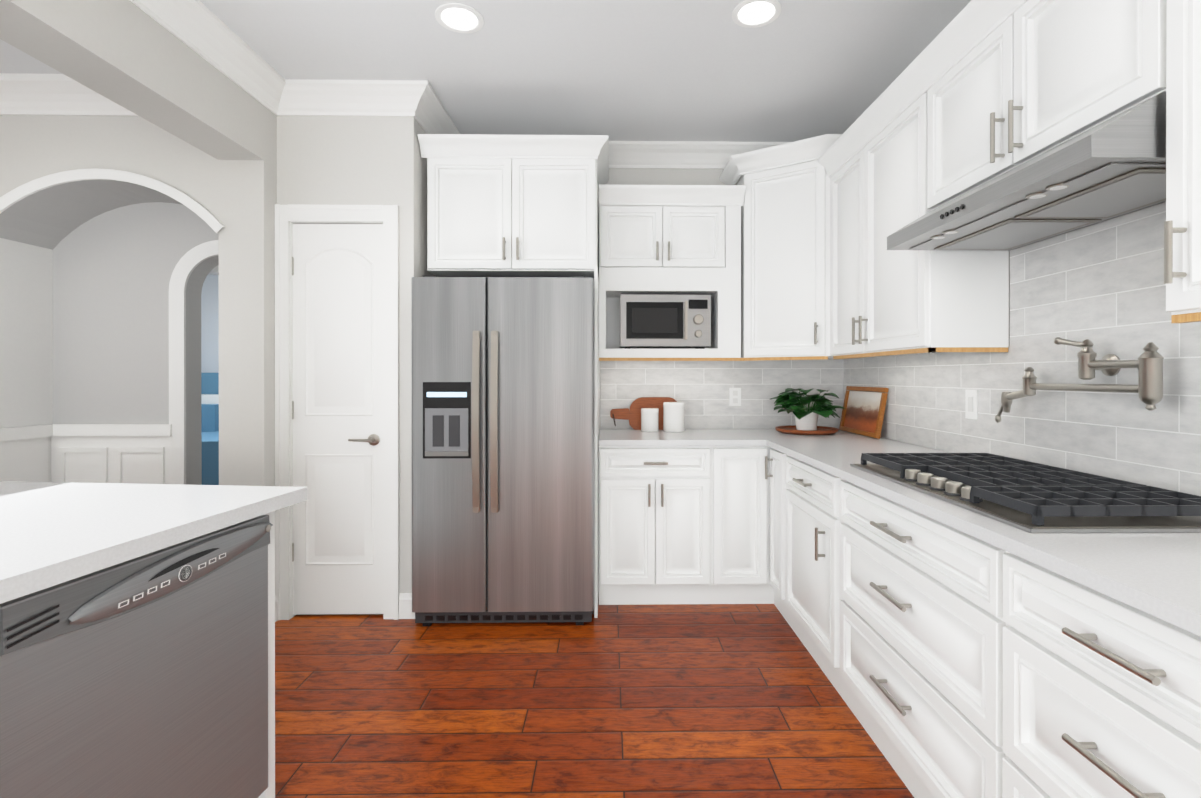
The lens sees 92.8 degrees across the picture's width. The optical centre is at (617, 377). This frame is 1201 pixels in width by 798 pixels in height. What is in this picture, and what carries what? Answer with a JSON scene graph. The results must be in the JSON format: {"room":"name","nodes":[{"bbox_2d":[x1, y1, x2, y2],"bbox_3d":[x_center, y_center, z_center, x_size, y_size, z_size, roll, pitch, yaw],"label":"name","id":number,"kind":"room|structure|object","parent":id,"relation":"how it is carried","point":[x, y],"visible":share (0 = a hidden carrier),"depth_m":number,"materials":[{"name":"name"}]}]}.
{"room":"kitchen","nodes":[
{"label":"kitchen","id":0,"kind":"room"},
{"bbox_2d":[0,0,283,485],"bbox_3d":[-1.863,-0.118,2.210,0.270,2.740,9.700,0,0,-1],"label":"wall","id":1,"kind":"structure","parent":0,"point":[86,268],"depth_m":2.87,"materials":[{"name":"paint"}]},
{"bbox_2d":[0,73,137,115],"bbox_3d":[-4.047,-1.374,2.761,3.900,0.149,0.110,0,0,-1],"label":"crown molding","id":2,"kind":"structure","parent":1,"relation":"attached to","point":[20,93],"depth_m":2.79,"materials":[{"name":"white wood"}]},
{"bbox_2d":[0,424,171,483],"bbox_3d":[-2.821,0.755,3.033,0.677,0.990,0.348,0,0,-1],"label":"wainscoting","id":3,"kind":"structure","parent":1,"relation":"attached to","point":[113,453],"depth_m":3.19,"materials":[{"name":"white wood"}]},
{"bbox_2d":[0,168,224,484],"bbox_3d":[-2.558,0.110,3.015,1.274,2.281,0.388,0,0,-1],"label":"door frame","id":4,"kind":"structure","parent":1,"relation":"attached to","point":[190,261],"depth_m":3.19,"materials":[{"name":"white wood"}]},
{"bbox_2d":[130,0,287,115],"bbox_3d":[-1.670,-1.415,0.210,0.105,0.134,5.500,0,0,-1],"label":"crown molding","id":5,"kind":"structure","parent":1,"relation":"attached to","point":[200,28],"depth_m":2.46,"materials":[{"name":"white wood"}]},
{"bbox_2d":[284,116,423,592],"bbox_3d":[-1.400,-0.120,3.022,0.680,2.740,0.110,0,0,-1],"label":"wall","id":6,"kind":"structure","parent":0,"point":[329,160],"depth_m":2.97,"materials":[{"name":"paint"}]},
{"bbox_2d":[275,204,398,619],"bbox_3d":[-1.449,0.180,3.006,0.628,2.140,0.122,0,0,-1],"label":"door frame","id":7,"kind":"structure","parent":6,"relation":"attached to","point":[288,216],"depth_m":2.95,"materials":[{"name":"white wood"}]},
{"bbox_2d":[292,224,382,614],"bbox_3d":[-1.456,0.218,2.978,0.485,2.040,0.092,0,0,-1],"label":"pantry door","id":8,"kind":"structure","parent":6,"relation":"in","point":[337,418],"depth_m":2.99,"materials":[{"name":"painted wood"},{"name":"nickel"}]},
{"bbox_2d":[275,593,414,621],"bbox_3d":[-2.214,1.190,0.258,7.490,0.129,5.600,0,0,-1],"label":"baseboard","id":9,"kind":"structure","parent":6,"relation":"attached to","point":[405,606],"depth_m":2.96,"materials":[{"name":"white wood"}]},
{"bbox_2d":[284,79,407,116],"bbox_3d":[-1.364,-1.421,2.913,0.570,0.134,0.105,0,0,-1],"label":"crown molding","id":10,"kind":"structure","parent":6,"relation":"attached to","point":[305,97],"depth_m":2.91,"materials":[{"name":"white wood"}]},
{"bbox_2d":[424,131,436,276],"bbox_3d":[-1.121,-0.121,3.386,0.110,2.740,0.570,0,0,-1],"label":"wall","id":11,"kind":"structure","parent":0,"point":[426,273],"depth_m":3.16,"materials":[{"name":"paint"}]},
{"bbox_2d":[400,80,459,133],"bbox_3d":[-1.011,-1.422,3.213,0.105,0.134,0.695,0,0,-1],"label":"crown molding","id":12,"kind":"structure","parent":11,"relation":"attached to","point":[421,102],"depth_m":3.01,"materials":[{"name":"white wood"}]},
{"bbox_2d":[0,0,970,141],"bbox_3d":[-2.243,-1.508,2.201,7.890,0.120,9.900,0,0,-1],"label":"ceiling","id":13,"kind":"structure","parent":0,"point":[668,70],"depth_m":2.66,"materials":[{"name":"paint"}]},
{"bbox_2d":[435,3,483,32],"bbox_3d":[-0.654,-1.485,2.369,0.195,0.006,0.195,0,0,-10],"label":"recessed light","id":14,"kind":"object","parent":13,"relation":"in","point":[458,17],"depth_m":2.36,"materials":[{"name":"white plastic"}]},
{"bbox_2d":[732,0,780,27],"bbox_3d":[0.565,-1.485,2.331,0.195,0.006,0.195,0,0,-10],"label":"recessed light","id":15,"kind":"object","parent":13,"relation":"in","point":[749,13],"depth_m":2.33,"materials":[{"name":"white plastic"}]},
{"bbox_2d":[275,596,913,797],"bbox_3d":[-2.243,1.292,2.208,7.890,0.080,9.900,0,0,-1],"label":"floor","id":16,"kind":"structure","parent":0,"point":[687,701],"depth_m":2.14,"materials":[{"name":"brown wood"}]},
{"bbox_2d":[0,515,272,797],"bbox_3d":[-1.297,0.817,1.305,0.624,0.866,0.640,0,0,5],"label":"dishwasher","id":17,"kind":"object","parent":16,"relation":"on","point":[145,676],"visible":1,"depth_m":1.22,"materials":[{"name":"grey metal"}]},
{"bbox_2d":[0,497,274,797],"bbox_3d":[-1.689,0.810,0.529,1.444,0.891,2.461,0,0,-1],"label":"kitchen island","id":18,"kind":"object","parent":16,"relation":"on","point":[21,518],"depth_m":1.46,"materials":[{"name":"stone"}]},
{"bbox_2d":[0,481,306,603],"bbox_3d":[-1.688,0.354,0.531,1.576,0.058,2.578,0,0,-1],"label":"island countertop","id":19,"kind":"structure","parent":18,"relation":"on","point":[47,560],"depth_m":1.27,"materials":[{"name":"white stone"}]},
{"bbox_2d":[411,276,593,625],"bbox_3d":[-0.582,0.368,3.228,0.909,1.763,0.844,0,0,-1],"label":"refrigerator","id":20,"kind":"object","parent":16,"relation":"on","point":[502,449],"visible":1,"depth_m":2.86,"materials":[{"name":"grey metal"}]},
{"bbox_2d":[598,431,713,604],"bbox_3d":[0.204,0.807,3.398,0.604,0.884,0.610,0,0,-1],"label":"base cabinet","id":21,"kind":"object","parent":16,"relation":"on","point":[656,503],"depth_m":3.10,"materials":[{"name":"white wood"}]},
{"bbox_2d":[598,429,765,445],"bbox_3d":[0.342,0.349,3.384,0.900,0.030,0.640,0,0,-1],"label":"countertop","id":22,"kind":"structure","parent":21,"relation":"on","point":[607,437],"depth_m":3.19,"materials":[{"name":"stone"}]},
{"bbox_2d":[610,397,676,429],"bbox_3d":[0.174,0.230,3.661,0.443,0.205,0.066,0,0,-1],"label":"cutting board","id":23,"kind":"object","parent":22,"relation":"on","point":[632,414],"visible":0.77,"depth_m":3.66,"materials":[{"name":"brown wood"}]},
{"bbox_2d":[641,408,658,431],"bbox_3d":[0.199,0.261,3.552,0.110,0.142,0.110,0,0,-7],"label":"canister","id":24,"kind":"object","parent":22,"relation":"on","point":[649,416],"depth_m":3.51,"materials":[{"name":"white ceramic"}]},
{"bbox_2d":[663,402,684,431],"bbox_3d":[0.349,0.242,3.544,0.134,0.180,0.134,0,0,-7],"label":"canister","id":25,"kind":"object","parent":22,"relation":"on","point":[673,416],"depth_m":3.49,"materials":[{"name":"white ceramic"}]},
{"bbox_2d":[714,445,765,603],"bbox_3d":[0.656,0.807,3.405,0.300,0.884,0.610,0,0,-1],"label":"base cabinet","id":26,"kind":"object","parent":16,"relation":"on","point":[739,471],"depth_m":3.10,"materials":[{"name":"white wood"}]},
{"bbox_2d":[766,446,777,608],"bbox_3d":[1.153,0.808,2.981,0.655,0.884,0.246,0,0,-1],"label":"base cabinet","id":27,"kind":"object","parent":16,"relation":"on","point":[771,454],"depth_m":3.07,"materials":[{"name":"white wood"}]},
{"bbox_2d":[778,451,829,680],"bbox_3d":[1.160,0.809,2.523,0.655,0.884,0.670,0,0,-1],"label":"base cabinet","id":28,"kind":"object","parent":16,"relation":"on","point":[803,488],"depth_m":2.55,"materials":[{"name":"white wood"}]},
{"bbox_2d":[830,474,989,797],"bbox_3d":[1.172,0.811,1.735,0.655,0.884,0.908,0,0,-1],"label":"base cabinet","id":29,"kind":"object","parent":16,"relation":"on","point":[952,663],"depth_m":1.64,"materials":[{"name":"white wood"}]},
{"bbox_2d":[990,544,1200,797],"bbox_3d":[1.183,0.812,0.967,0.655,0.884,0.627,0,0,-1],"label":"base cabinet","id":30,"kind":"object","parent":16,"relation":"on","point":[1094,694],"depth_m":1.05,"materials":[{"name":"white wood"}]},
{"bbox_2d":[754,429,1200,635],"bbox_3d":[1.154,0.352,2.001,0.682,0.030,3.430,0,0,-1],"label":"countertop","id":31,"kind":"structure","parent":30,"relation":"on","point":[1157,574],"depth_m":1.17,"materials":[{"name":"stone"}]},
{"bbox_2d":[775,425,837,434],"bbox_3d":[1.140,0.319,3.456,0.364,0.028,0.364,0,0,-1],"label":"tray","id":32,"kind":"object","parent":31,"relation":"on","point":[819,430],"visible":0.77,"depth_m":3.35,"materials":[{"name":"brown wood"}]},
{"bbox_2d":[771,388,845,430],"bbox_3d":[1.121,0.191,3.420,0.391,0.254,0.434,0,0,-1],"label":"potted plant","id":33,"kind":"object","parent":32,"relation":"on","point":[807,420],"visible":0.98,"depth_m":3.40,"materials":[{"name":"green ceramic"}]},
{"bbox_2d":[839,386,888,438],"bbox_3d":[1.436,0.194,3.360,0.070,0.278,0.500,0,0,-1],"label":"picture frame","id":34,"kind":"object","parent":31,"relation":"on","point":[863,413],"visible":0.9,"depth_m":3.33,"materials":[{"name":"brown wood"}]},
{"bbox_2d":[850,453,1200,532],"bbox_3d":[1.158,0.311,1.713,0.533,0.052,0.931,0,0,-1],"label":"cooktop","id":35,"kind":"object","parent":31,"relation":"in","point":[1030,497],"visible":1,"depth_m":1.46,"materials":[{"name":"metal"}]},
{"bbox_2d":[606,168,742,184],"bbox_3d":[-0.146,-0.122,3.766,3.210,2.740,0.120,0,0,-1],"label":"wall","id":36,"kind":"structure","parent":0,"point":[617,176],"depth_m":3.71,"materials":[{"name":"paint"}]},
{"bbox_2d":[421,136,600,279],"bbox_3d":[-0.576,-0.930,3.383,0.916,0.702,0.610,0,0,-1],"label":"upper cabinet","id":37,"kind":"object","parent":36,"relation":"attached to","point":[498,206],"depth_m":3.08,"materials":[{"name":"white wood"}]},
{"bbox_2d":[599,200,740,359],"bbox_3d":[0.308,-0.573,3.542,0.841,0.910,0.320,0,0,-1],"label":"upper cabinet","id":38,"kind":"object","parent":36,"relation":"attached to","point":[649,247],"depth_m":3.38,"materials":[{"name":"white wood"}]},
{"bbox_2d":[620,294,710,348],"bbox_3d":[0.286,-0.334,3.519,0.541,0.324,0.265,0,0,-1],"label":"microwave","id":39,"kind":"object","parent":38,"relation":"in","point":[665,321],"visible":0.92,"depth_m":3.41,"materials":[{"name":"metal"}]},
{"bbox_2d":[609,141,789,168],"bbox_3d":[0.150,-1.423,3.656,2.440,0.134,0.105,0,0,-1],"label":"crown molding","id":40,"kind":"structure","parent":36,"relation":"attached to","point":[622,154],"depth_m":3.65,"materials":[{"name":"white wood"}]},
{"bbox_2d":[600,359,839,428],"bbox_3d":[0.668,0.107,3.714,1.560,0.450,0.008,0,0,-1],"label":"tile backsplash","id":41,"kind":"structure","parent":36,"relation":"attached to","point":[703,386],"depth_m":3.71,"materials":[{"name":"white tile"}]},
{"bbox_2d":[729,388,740,405],"bbox_3d":[0.762,0.125,3.707,0.075,0.117,0.007,0,0,-1],"label":"outlet","id":42,"kind":"object","parent":41,"relation":"attached to","point":[734,393],"depth_m":3.71,"materials":[{"name":"white plastic"}]},
{"bbox_2d":[855,202,1164,452],"bbox_3d":[1.585,-0.115,0.647,0.120,2.740,6.410,0,0,-1],"label":"wall","id":43,"kind":"structure","parent":0,"point":[1163,202],"depth_m":2.19,"materials":[{"name":"paint"}]},
{"bbox_2d":[729,32,1008,359],"bbox_3d":[1.118,-0.706,2.945,0.726,1.178,1.538,0,0,-1],"label":"upper cabinet","id":44,"kind":"object","parent":43,"relation":"attached to","point":[779,252],"depth_m":2.73,"materials":[{"name":"white wood"}]},
{"bbox_2d":[840,202,1200,495],"bbox_3d":[1.500,-0.073,2.010,0.008,0.818,3.439,0,0,-1],"label":"tile backsplash","id":45,"kind":"structure","parent":43,"relation":"attached to","point":[1101,286],"depth_m":1.87,"materials":[{"name":"white tile"}]},
{"bbox_2d":[965,390,977,418],"bbox_3d":[1.486,0.112,2.404,0.008,0.122,0.075,0,0,-1],"label":"outlet","id":46,"kind":"object","parent":45,"relation":"attached to","point":[971,404],"depth_m":2.39,"materials":[{"name":"white plastic"}]},
{"bbox_2d":[994,337,1163,422],"bbox_3d":[1.445,0.020,1.816,0.108,0.296,0.621,0,0,-1],"label":"pot filler","id":47,"kind":"object","parent":45,"relation":"attached to","point":[1148,364],"visible":1,"depth_m":1.70,"materials":[{"name":"silver metal"}]},
{"bbox_2d":[887,91,1165,250],"bbox_3d":[1.261,-0.550,1.712,0.475,0.154,0.920,0,0,-1],"label":"range hood","id":48,"kind":"object","parent":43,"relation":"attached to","point":[1113,167],"visible":0.98,"depth_m":1.51,"materials":[{"name":"metal"}]},
{"bbox_2d":[925,0,1160,213],"bbox_3d":[1.339,-0.864,1.712,0.320,0.466,0.926,0,0,-1],"label":"upper cabinet","id":49,"kind":"object","parent":43,"relation":"attached to","point":[1041,74],"depth_m":1.65,"materials":[{"name":"white wood"}]},
{"bbox_2d":[1149,0,1200,322],"bbox_3d":[1.350,-0.616,1.012,0.320,0.960,0.470,0,0,-1],"label":"upper cabinet","id":50,"kind":"object","parent":43,"relation":"attached to","point":[1180,19],"depth_m":1.20,"materials":[{"name":"white wood"}]}
]}

